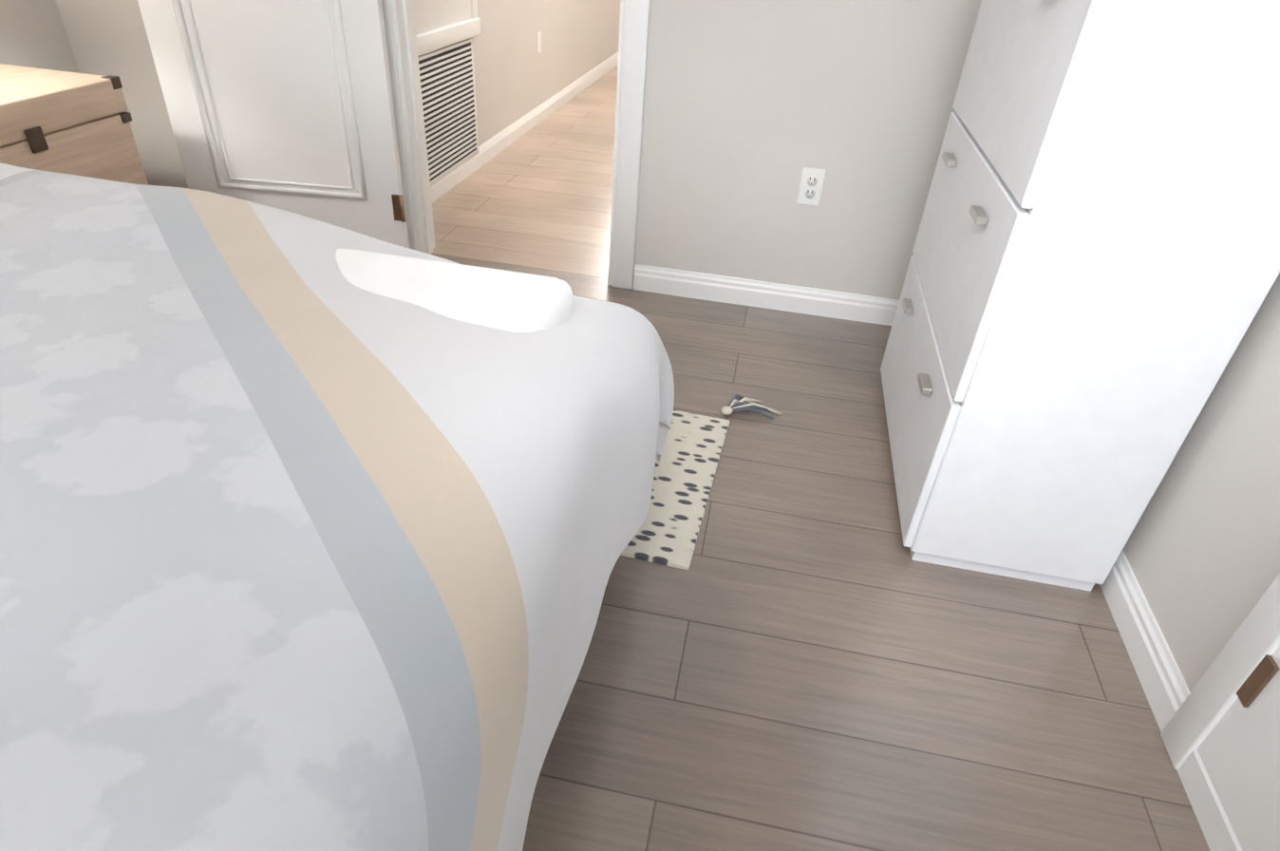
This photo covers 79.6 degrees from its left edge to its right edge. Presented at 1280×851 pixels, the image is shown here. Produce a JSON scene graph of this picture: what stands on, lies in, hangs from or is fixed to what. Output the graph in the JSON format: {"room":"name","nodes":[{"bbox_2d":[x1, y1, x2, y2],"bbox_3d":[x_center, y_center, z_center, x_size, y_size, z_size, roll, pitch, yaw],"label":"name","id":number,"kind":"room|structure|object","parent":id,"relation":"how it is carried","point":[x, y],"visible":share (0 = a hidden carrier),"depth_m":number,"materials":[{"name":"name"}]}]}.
{"room":"bedroom","nodes":[
{"label":"bedroom","id":0,"kind":"room"},
{"bbox_2d":[0,0,78,73],"bbox_3d":[-2.405,-0.660,0.565,0.120,2.440,4.540,9,35,7],"label":"wall","id":1,"kind":"structure","parent":0,"point":[32,33],"depth_m":2.53,"materials":[{"name":"paint"}]},
{"bbox_2d":[56,0,981,300],"bbox_3d":[-0.248,-1.581,2.151,3.420,2.440,0.156,9,35,7],"label":"wall","id":2,"kind":"structure","parent":0,"point":[734,118],"depth_m":2.41,"materials":[{"name":"paint"}]},
{"bbox_2d":[137,0,409,248],"bbox_3d":[-1.136,-1.451,2.216,0.756,2.018,0.179,5,34,1],"label":"door","id":3,"kind":"structure","parent":2,"relation":"in","point":[286,104],"depth_m":2.48,"materials":[{"name":"white wood"}]},
{"bbox_2d":[633,263,899,325],"bbox_3d":[0.586,-0.427,2.640,1.240,0.092,0.015,9,35,7],"label":"baseboard","id":4,"kind":"structure","parent":2,"relation":"attached to","point":[868,309],"depth_m":2.65,"materials":[{"name":"white wood"}]},
{"bbox_2d":[796,167,826,206],"bbox_3d":[0.542,-0.756,2.435,0.072,0.116,0.010,9,35,7],"label":"outlet","id":5,"kind":"object","parent":2,"relation":"attached to","point":[811,185],"visible":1,"depth_m":2.43,"materials":[{"name":"white plastic"}]},
{"bbox_2d":[420,0,620,146],"bbox_3d":[-0.245,-3.852,5.473,0.120,2.440,7.780,9,35,7],"label":"wall","id":6,"kind":"structure","parent":0,"point":[517,77],"depth_m":4.27,"materials":[{"name":"paint"}]},
{"bbox_2d":[413,0,618,203],"bbox_3d":[-0.235,-3.767,5.527,0.205,2.240,7.780,9,35,7],"label":"trim","id":7,"kind":"structure","parent":6,"relation":"attached to","point":[457,154],"depth_m":3.27,"materials":[{"name":"white wood"}]},
{"bbox_2d":[430,65,1210,850],"bbox_3d":[-0.224,-1.518,4.317,3.890,0.100,12.440,9,35,7],"label":"floor","id":8,"kind":"structure","parent":0,"point":[804,652],"depth_m":1.45,"materials":[{"name":"brown wood"}]},
{"bbox_2d":[0,63,148,185],"bbox_3d":[-1.867,-0.635,2.206,0.488,0.617,0.692,9,35,7],"label":"nightstand","id":9,"kind":"object","parent":8,"relation":"on","point":[65,122],"visible":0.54,"depth_m":2.18,"materials":[{"name":"brown wood"}]},
{"bbox_2d":[0,162,674,850],"bbox_3d":[-1.163,0.040,0.917,2.229,1.047,1.881,9,35,7],"label":"bed","id":10,"kind":"object","parent":8,"relation":"on","point":[315,535],"visible":1,"depth_m":0.78,"materials":[{"name":"white fabric"}]},
{"bbox_2d":[620,409,729,569],"bbox_3d":[-0.278,0.057,1.909,0.927,0.011,0.576,11,35,10],"label":"rug","id":11,"kind":"object","parent":8,"relation":"on","point":[684,475],"visible":0.12,"depth_m":1.80,"materials":[{"name":"beige fabric"}]},
{"bbox_2d":[721,394,781,419],"bbox_3d":[0.309,-0.052,2.116,0.165,0.026,0.114,9,35,7],"label":"tassel","id":12,"kind":"object","parent":11,"relation":"attached to","point":[739,404],"visible":1,"depth_m":2.10,"materials":[{"name":"white fabric"}]},
{"bbox_2d":[880,0,1279,591],"bbox_3d":[0.867,-0.375,1.639,0.435,1.170,0.820,9,35,7],"label":"cabinet","id":13,"kind":"object","parent":8,"relation":"on","point":[1093,272],"visible":1,"depth_m":1.32,"materials":[{"name":"white wood"}]},
{"bbox_2d":[1122,272,1279,850],"bbox_3d":[0.923,-0.085,0.093,0.140,2.440,4.420,9,35,7],"label":"wall","id":14,"kind":"structure","parent":0,"point":[1201,549],"depth_m":1.26,"materials":[{"name":"paint"}]},
{"bbox_2d":[1099,549,1242,850],"bbox_3d":[0.804,0.840,0.811,0.015,0.092,4.300,9,35,7],"label":"baseboard","id":15,"kind":"structure","parent":14,"relation":"attached to","point":[1165,687],"depth_m":1.38,"materials":[{"name":"white wood"}]}
]}

